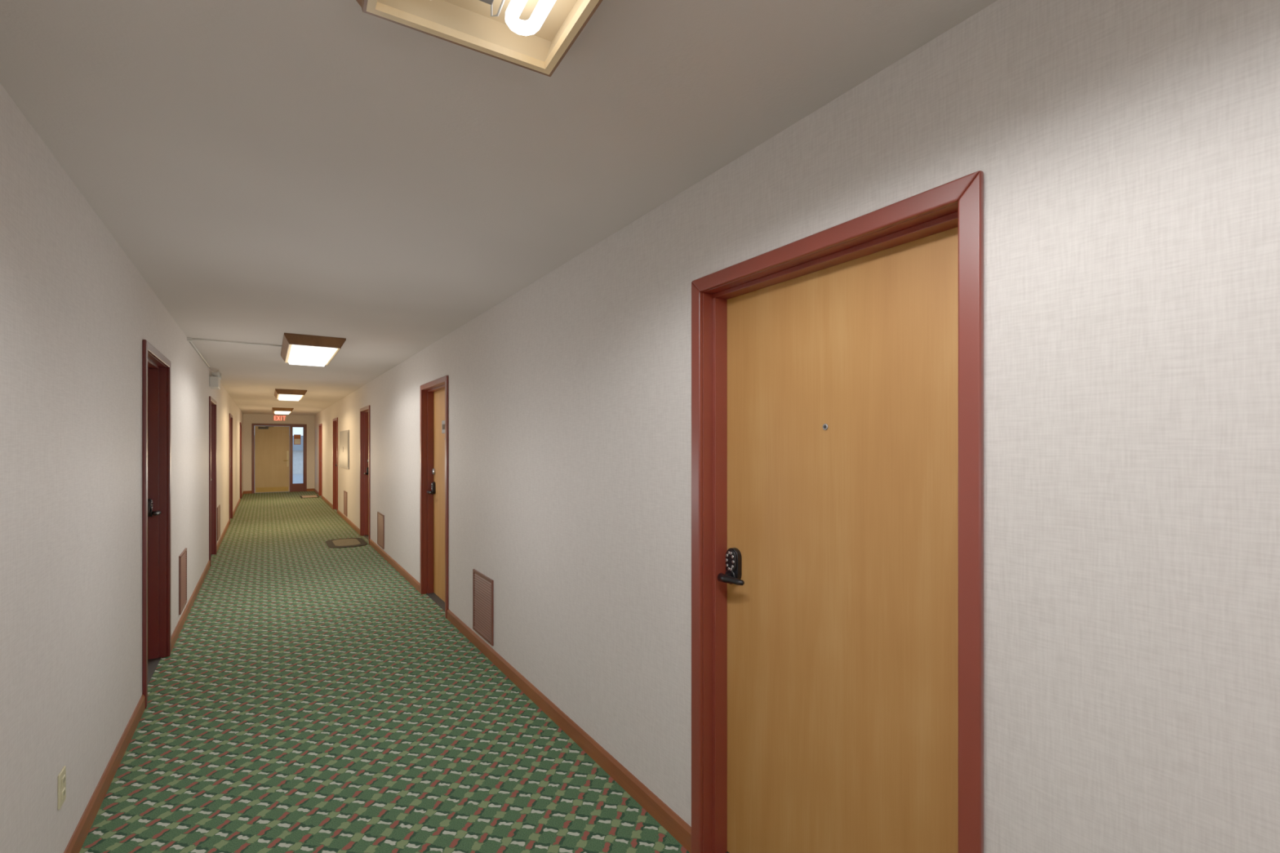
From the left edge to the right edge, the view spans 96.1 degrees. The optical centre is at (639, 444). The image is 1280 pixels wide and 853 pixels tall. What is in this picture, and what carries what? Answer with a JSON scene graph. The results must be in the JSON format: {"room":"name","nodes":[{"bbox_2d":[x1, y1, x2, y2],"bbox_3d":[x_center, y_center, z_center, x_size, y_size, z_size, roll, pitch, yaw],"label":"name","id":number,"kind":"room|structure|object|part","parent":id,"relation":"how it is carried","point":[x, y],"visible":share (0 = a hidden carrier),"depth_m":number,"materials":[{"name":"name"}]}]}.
{"room":"hotel corridor","nodes":[
{"label":"hotel corridor","id":0,"kind":"room"},
{"bbox_2d":[0,83,243,852],"bbox_3d":[-4.206,0.270,5.198,0.220,2.440,29.740,0,0,-33],"label":"wall","id":1,"kind":"structure","parent":0,"point":[77,313],"depth_m":2.04,"materials":[{"name":"paint"}]},
{"bbox_2d":[57,765,66,809],"bbox_3d":[-1.963,1.165,1.956,0.010,0.116,0.072,0,0,-33],"label":"wall outlet","id":2,"kind":"object","parent":1,"relation":"attached to","point":[62,775],"visible":1,"depth_m":1.94,"materials":[{"name":"beige plastic"}]},
{"bbox_2d":[63,491,244,852],"bbox_3d":[-4.108,1.448,5.261,0.013,0.085,29.300,0,0,-33],"label":"baseboard","id":3,"kind":"structure","parent":1,"relation":"attached to","point":[75,844],"depth_m":2.63,"materials":[{"name":"brown wood"}]},
{"bbox_2d":[149,510,160,516],"bbox_3d":[-3.315,0.469,3.933,0.057,0.052,0.124,0,0,-33],"label":"door handle","id":4,"kind":"object","parent":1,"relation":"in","point":[152,513],"depth_m":3.93,"materials":[{"name":"black metal"}]},
{"bbox_2d":[142,339,170,708],"bbox_3d":[-3.143,0.458,3.617,0.160,2.064,0.968,0,0,-33],"label":"frame jamb","id":5,"kind":"object","parent":1,"relation":"attached to","point":[157,371],"visible":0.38,"depth_m":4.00,"materials":[{"name":"red wood"}]},
{"bbox_2d":[178,547,186,615],"bbox_3d":[-3.798,1.125,4.783,0.012,0.470,0.440,0,0,-33],"label":"air vent","id":6,"kind":"object","parent":1,"relation":"in","point":[183,557],"visible":1,"depth_m":4.75,"materials":[{"name":"brown metal"}]},
{"bbox_2d":[208,395,216,565],"bbox_3d":[-5.597,0.458,7.395,0.160,2.064,0.968,0,0,-33],"label":"frame jamb","id":7,"kind":"object","parent":1,"relation":"attached to","point":[212,404],"visible":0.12,"depth_m":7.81,"materials":[{"name":"red wood"}]},
{"bbox_2d":[209,370,221,389],"bbox_3d":[-5.350,-0.820,7.257,0.103,0.210,0.360,0,0,-33],"label":"emergency light","id":8,"kind":"object","parent":1,"relation":"attached to","point":[215,380],"visible":1,"depth_m":7.12,"materials":[{"name":"white plastic"}]},
{"bbox_2d":[217,504,220,541],"bbox_3d":[-6.124,1.125,8.364,0.012,0.470,0.500,0,0,-33],"label":"air vent","id":9,"kind":"object","parent":1,"relation":"in","point":[219,506],"visible":1,"depth_m":8.32,"materials":[{"name":"brown metal"}]},
{"bbox_2d":[229,413,232,519],"bbox_3d":[-8.076,0.458,11.210,0.160,2.064,0.968,0,0,-33],"label":"frame jamb","id":10,"kind":"object","parent":1,"relation":"attached to","point":[230,417],"visible":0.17,"depth_m":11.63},
{"bbox_2d":[240,422,241,501],"bbox_3d":[-10.807,0.448,15.577,0.018,2.085,1.010,0,0,-33],"label":"trim","id":11,"kind":"structure","parent":1,"relation":"attached to","point":[240,422],"depth_m":15.16,"materials":[{"name":"red wood"}]},
{"bbox_3d":[-3.178,0.470,3.594,0.044,2.023,0.904,0,0,-33],"label":"leaf","id":12,"kind":"object","parent":1,"relation":"attached to","visible":0},
{"bbox_2d":[147,498,151,516],"bbox_3d":[-3.364,0.429,3.944,0.027,0.122,0.064,0,0,-33],"label":"housing","id":13,"kind":"object","parent":12,"relation":"attached to","point":[149,501],"visible":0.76,"depth_m":3.92,"materials":[{"name":"black metal"}]},
{"bbox_2d":[243,413,314,491],"bbox_3d":[-11.360,0.270,18.151,1.895,2.440,0.220,0,0,-33],"label":"wall","id":14,"kind":"structure","parent":0,"point":[248,419],"depth_m":17.90,"materials":[{"name":"paint"}]},
{"bbox_2d":[254,426,289,493],"bbox_3d":[-11.496,0.447,17.994,0.919,2.067,0.045,0,0,-33],"label":"leaf","id":15,"kind":"object","parent":14,"relation":"attached to","point":[272,444],"visible":1,"depth_m":17.97,"materials":[{"name":"brown wood"}]},
{"bbox_2d":[258,426,268,429],"bbox_3d":[-11.600,-0.530,17.855,0.400,0.080,0.075,0,0,-33],"label":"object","id":16,"kind":"structure","parent":15,"relation":"attached to","point":[265,427],"depth_m":17.81,"materials":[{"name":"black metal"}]},
{"bbox_2d":[256,486,288,492],"bbox_3d":[-11.483,1.390,17.974,0.845,0.140,0.005,0,0,-33],"label":"kick plate","id":17,"kind":"object","parent":15,"relation":"attached to","point":[280,488],"visible":1,"depth_m":17.97,"materials":[{"name":"gold metal"}]},
{"bbox_2d":[286,450,288,466],"bbox_3d":[-11.157,0.440,18.147,0.140,0.500,0.069,0,0,-33],"label":"lever","id":18,"kind":"object","parent":15,"relation":"attached to","point":[287,451],"visible":1,"depth_m":18.19,"materials":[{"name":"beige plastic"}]},
{"bbox_2d":[251,423,306,493],"bbox_3d":[-11.329,0.415,18.100,1.460,2.150,0.140,0,0,-33],"label":"frame","id":19,"kind":"object","parent":14,"relation":"attached to","point":[253,425],"visible":1,"depth_m":18.20,"materials":[{"name":"red paint"}]},
{"bbox_2d":[244,488,314,493],"bbox_3d":[-11.296,1.448,18.054,1.869,0.085,0.013,0,0,-33],"label":"baseboard","id":20,"kind":"structure","parent":14,"relation":"attached to","point":[310,489],"depth_m":17.64,"materials":[{"name":"brown wood"}]},
{"bbox_2d":[273,414,286,421],"bbox_3d":[-11.276,-0.835,18.023,0.360,0.200,0.086,0,0,-33],"label":"exit sign","id":21,"kind":"object","parent":14,"relation":"attached to","point":[276,417],"visible":1,"depth_m":17.99,"materials":[{"name":"red plastic"}]},
{"bbox_2d":[292,426,303,491],"bbox_3d":[-10.922,0.451,18.377,0.333,2.079,0.060,0,0,-33],"label":"window","id":22,"kind":"structure","parent":14,"relation":"in","point":[297,449],"depth_m":18.37,"materials":[{"name":"clear glass"}]},
{"bbox_2d":[293,434,300,444],"bbox_3d":[-10.931,-0.170,18.359,0.190,0.320,0.008,0,0,-33],"label":"paper notice","id":23,"kind":"object","parent":22,"relation":"attached to","point":[296,437],"visible":1,"depth_m":18.35,"materials":[{"name":"brown paper"}]},
{"bbox_3d":[-10.922,0.451,18.377,0.333,2.079,0.060,0,0,-33],"label":"sash","id":24,"kind":"part","parent":22,"relation":"part of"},
{"bbox_2d":[79,491,688,852],"bbox_3d":[-3.319,1.540,5.774,2.335,0.100,29.740,0,0,-33],"label":"floor","id":25,"kind":"structure","parent":0,"point":[308,697],"depth_m":2.93,"materials":[{"name":"carpet"}]},
{"bbox_2d":[147,657,161,684],"bbox_3d":[-3.151,1.486,3.611,0.120,0.007,0.910,0,0,-33],"label":"threshold","id":26,"kind":"object","parent":25,"relation":"on","point":[153,664],"visible":0.29,"depth_m":3.85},
{"bbox_2d":[299,495,319,497],"bbox_3d":[-9.475,1.483,16.502,0.450,0.014,0.800,0,0,-33],"label":"doormat","id":27,"kind":"object","parent":25,"relation":"on","point":[301,496],"visible":1,"depth_m":16.39,"materials":[{"name":"fabric"}]},
{"bbox_2d":[325,537,367,548],"bbox_3d":[-4.456,1.483,8.732,0.520,0.014,0.900,0,0,-33],"label":"doormat","id":28,"kind":"object","parent":25,"relation":"on","point":[346,542],"visible":1,"depth_m":8.67,"materials":[{"name":"fabric"}]},
{"bbox_2d":[426,592,444,611],"bbox_3d":[-1.839,1.486,5.400,0.120,0.007,0.910,0,0,-33],"label":"threshold","id":29,"kind":"object","parent":25,"relation":"on","point":[433,596],"visible":0.43,"depth_m":5.49,"materials":[{"name":"grey metal"}]},
{"bbox_2d":[0,0,996,415],"bbox_3d":[-3.319,-1.000,5.774,2.335,0.100,29.740,0,0,-33],"label":"ceiling","id":30,"kind":"structure","parent":0,"point":[268,169],"depth_m":1.74,"materials":[{"name":"paint"}]},
{"bbox_2d":[186,337,282,367],"bbox_3d":[-4.284,-0.935,6.178,0.714,0.027,2.170,0,0,-33],"label":"conduit","id":31,"kind":"object","parent":30,"relation":"attached to","point":[190,340],"visible":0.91,"depth_m":5.31,"materials":[{"name":"white plastic"}]},
{"bbox_2d":[271,407,293,414],"bbox_3d":[-9.502,-0.895,15.292,0.470,0.110,1.380,0,0,-33],"label":"ceiling light fixture","id":32,"kind":"object","parent":30,"relation":"attached to","point":[282,411],"depth_m":14.78,"materials":[{"name":"white plastic"}]},
{"bbox_2d":[274,388,306,400],"bbox_3d":[-6.342,-0.895,10.428,0.470,0.110,1.380,0,0,-33],"label":"ceiling light fixture","id":33,"kind":"object","parent":30,"relation":"attached to","point":[281,394],"depth_m":9.95,"materials":[{"name":"white plastic"}]},
{"bbox_2d":[280,333,346,366],"bbox_3d":[-3.193,-0.895,5.581,0.470,0.110,1.380,0,0,-33],"label":"ceiling light fixture","id":34,"kind":"object","parent":30,"relation":"attached to","point":[296,348],"depth_m":5.13,"materials":[{"name":"white plastic"}]},
{"bbox_2d":[355,0,602,76],"bbox_3d":[-0.048,-0.906,0.684,0.470,0.088,1.380,0,0,-31],"label":"ceiling light fixture","id":35,"kind":"object","parent":30,"relation":"attached to","point":[536,36],"depth_m":1.23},
{"bbox_2d":[314,0,1279,852],"bbox_3d":[-2.432,0.270,6.350,0.220,2.440,29.740,0,0,-33],"label":"wall","id":36,"kind":"structure","parent":0,"point":[1127,152],"depth_m":1.17,"materials":[{"name":"paint"}]},
{"bbox_2d":[318,423,322,495],"bbox_3d":[-9.049,0.458,16.481,0.160,2.064,0.968,0,0,-33],"label":"frame jamb","id":37,"kind":"object","parent":36,"relation":"attached to","point":[320,427],"visible":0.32,"depth_m":16.83,"materials":[{"name":"red wood"}]},
{"bbox_2d":[333,417,337,510],"bbox_3d":[-6.761,0.458,12.959,0.160,2.064,0.968,0,0,-33],"label":"frame jamb","id":38,"kind":"object","parent":36,"relation":"attached to","point":[335,421],"visible":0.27,"depth_m":13.31,"materials":[{"name":"red wood"}]},
{"bbox_2d":[339,430,349,469],"bbox_3d":[-5.861,0.090,11.397,0.033,0.740,1.500,0,0,-33],"label":"electrical panel","id":39,"kind":"object","parent":36,"relation":"attached to","point":[344,435],"visible":1,"depth_m":11.17,"materials":[{"name":"grey paint"}]},
{"bbox_2d":[343,490,346,516],"bbox_3d":[-5.771,1.145,11.277,0.012,0.470,0.500,0,0,-33],"label":"air vent","id":40,"kind":"object","parent":36,"relation":"in","point":[344,491],"visible":1,"depth_m":11.25,"materials":[{"name":"brown metal"}]},
{"bbox_2d":[360,404,370,544],"bbox_3d":[-4.250,0.458,9.093,0.160,2.064,0.968,0,0,-33],"label":"frame jamb","id":41,"kind":"object","parent":36,"relation":"attached to","point":[365,413],"visible":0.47,"depth_m":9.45,"materials":[{"name":"red wood"}]},
{"bbox_2d":[368,412,368,535],"bbox_3d":[-4.214,0.470,9.116,0.044,2.023,0.904,0,0,-33],"label":"leaf","id":42,"kind":"object","parent":36,"relation":"attached to","point":[368,412],"visible":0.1,"depth_m":9.45,"materials":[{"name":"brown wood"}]},
{"bbox_2d":[377,511,384,549],"bbox_3d":[-3.521,1.155,7.813,0.012,0.450,0.500,0,0,-33],"label":"air vent","id":43,"kind":"object","parent":36,"relation":"in","point":[380,517],"visible":1,"depth_m":7.79,"materials":[{"name":"brown metal"}]},
{"bbox_2d":[426,489,433,494],"bbox_3d":[-2.066,0.469,5.681,0.057,0.052,0.124,0,0,-33],"label":"door handle","id":44,"kind":"object","parent":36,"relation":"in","point":[431,491],"depth_m":5.69,"materials":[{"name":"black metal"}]},
{"bbox_2d":[420,375,448,618],"bbox_3d":[-1.847,0.458,5.395,0.160,2.064,0.968,0,0,-33],"label":"frame jamb","id":45,"kind":"object","parent":36,"relation":"attached to","point":[428,393],"visible":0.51,"depth_m":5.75,"materials":[{"name":"red wood"}]},
{"bbox_2d":[433,388,444,601],"bbox_3d":[-1.812,0.470,5.418,0.044,2.023,0.904,0,0,-33],"label":"leaf","id":46,"kind":"object","parent":36,"relation":"attached to","point":[438,396],"visible":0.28,"depth_m":5.58,"materials":[{"name":"brown wood"}]},
{"bbox_2d":[431,481,435,493],"bbox_3d":[-2.056,0.429,5.730,0.027,0.122,0.064,0,0,-33],"label":"housing","id":47,"kind":"object","parent":46,"relation":"attached to","point":[433,485],"visible":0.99,"depth_m":5.71,"materials":[{"name":"black metal"}]},
{"bbox_2d":[441,420,444,433],"bbox_3d":[-1.834,-0.170,5.403,0.008,0.120,0.200,0,0,-33],"label":"number plate","id":48,"kind":"object","parent":46,"relation":"attached to","point":[442,421],"visible":0.57,"depth_m":5.44,"materials":[{"name":"grey paint"}]},
{"bbox_2d":[472,568,493,645],"bbox_3d":[-1.129,1.155,4.132,0.012,0.450,0.440,0,0,-33],"label":"air vent","id":49,"kind":"object","parent":36,"relation":"in","point":[482,585],"visible":1,"depth_m":4.11,"materials":[{"name":"brown metal"}]},
{"bbox_2d":[314,488,691,852],"bbox_3d":[-2.530,1.448,6.287,0.013,0.085,29.300,0,0,-33],"label":"baseboard","id":50,"kind":"structure","parent":36,"relation":"attached to","point":[666,817],"depth_m":2.86,"materials":[{"name":"brown wood"}]},
{"bbox_2d":[717,569,744,585],"bbox_3d":[0.323,0.469,2.004,0.057,0.052,0.124,0,0,-33],"label":"door handle","id":51,"kind":"object","parent":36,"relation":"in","point":[729,577],"depth_m":2.00,"materials":[{"name":"black metal"}]},
{"bbox_2d":[702,202,958,852],"bbox_3d":[0.541,0.458,1.718,0.160,2.064,0.968,0,0,-33],"label":"frame jamb","id":52,"kind":"object","parent":36,"relation":"attached to","point":[714,300],"visible":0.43,"depth_m":2.07,"materials":[{"name":"red wood"}]},
{"bbox_2d":[691,170,983,852],"bbox_3d":[0.467,0.448,1.670,0.018,2.085,1.010,0,0,-33],"label":"trim","id":53,"kind":"structure","parent":36,"relation":"attached to","point":[967,190],"depth_m":1.27,"materials":[{"name":"red wood"}]},
{"bbox_2d":[727,226,958,852],"bbox_3d":[0.577,0.470,1.741,0.044,2.023,0.904,0,0,-33],"label":"leaf","id":54,"kind":"object","parent":36,"relation":"attached to","point":[842,624],"visible":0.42,"depth_m":1.67,"materials":[{"name":"brown wood"}]},
{"bbox_2d":[724,547,742,579],"bbox_3d":[0.331,0.429,2.053,0.031,0.122,0.064,0,0,-33],"label":"housing","id":55,"kind":"object","parent":54,"relation":"attached to","point":[737,568],"depth_m":2.03,"materials":[{"name":"black metal"}]},
{"bbox_3d":[0.320,0.413,2.045,0.005,0.068,0.046,0,0,-33],"label":"keypad buttons","id":56,"kind":"part","parent":55,"relation":"part of","materials":[{"name":"silver metal"}]},
{"bbox_2d":[822,423,828,430],"bbox_3d":[0.557,-0.054,1.728,0.006,0.020,0.020,0,0,-33],"label":"peephole","id":57,"kind":"object","parent":54,"relation":"attached to","point":[825,426],"visible":1,"depth_m":1.73,"materials":[{"name":"metal"}]}
]}

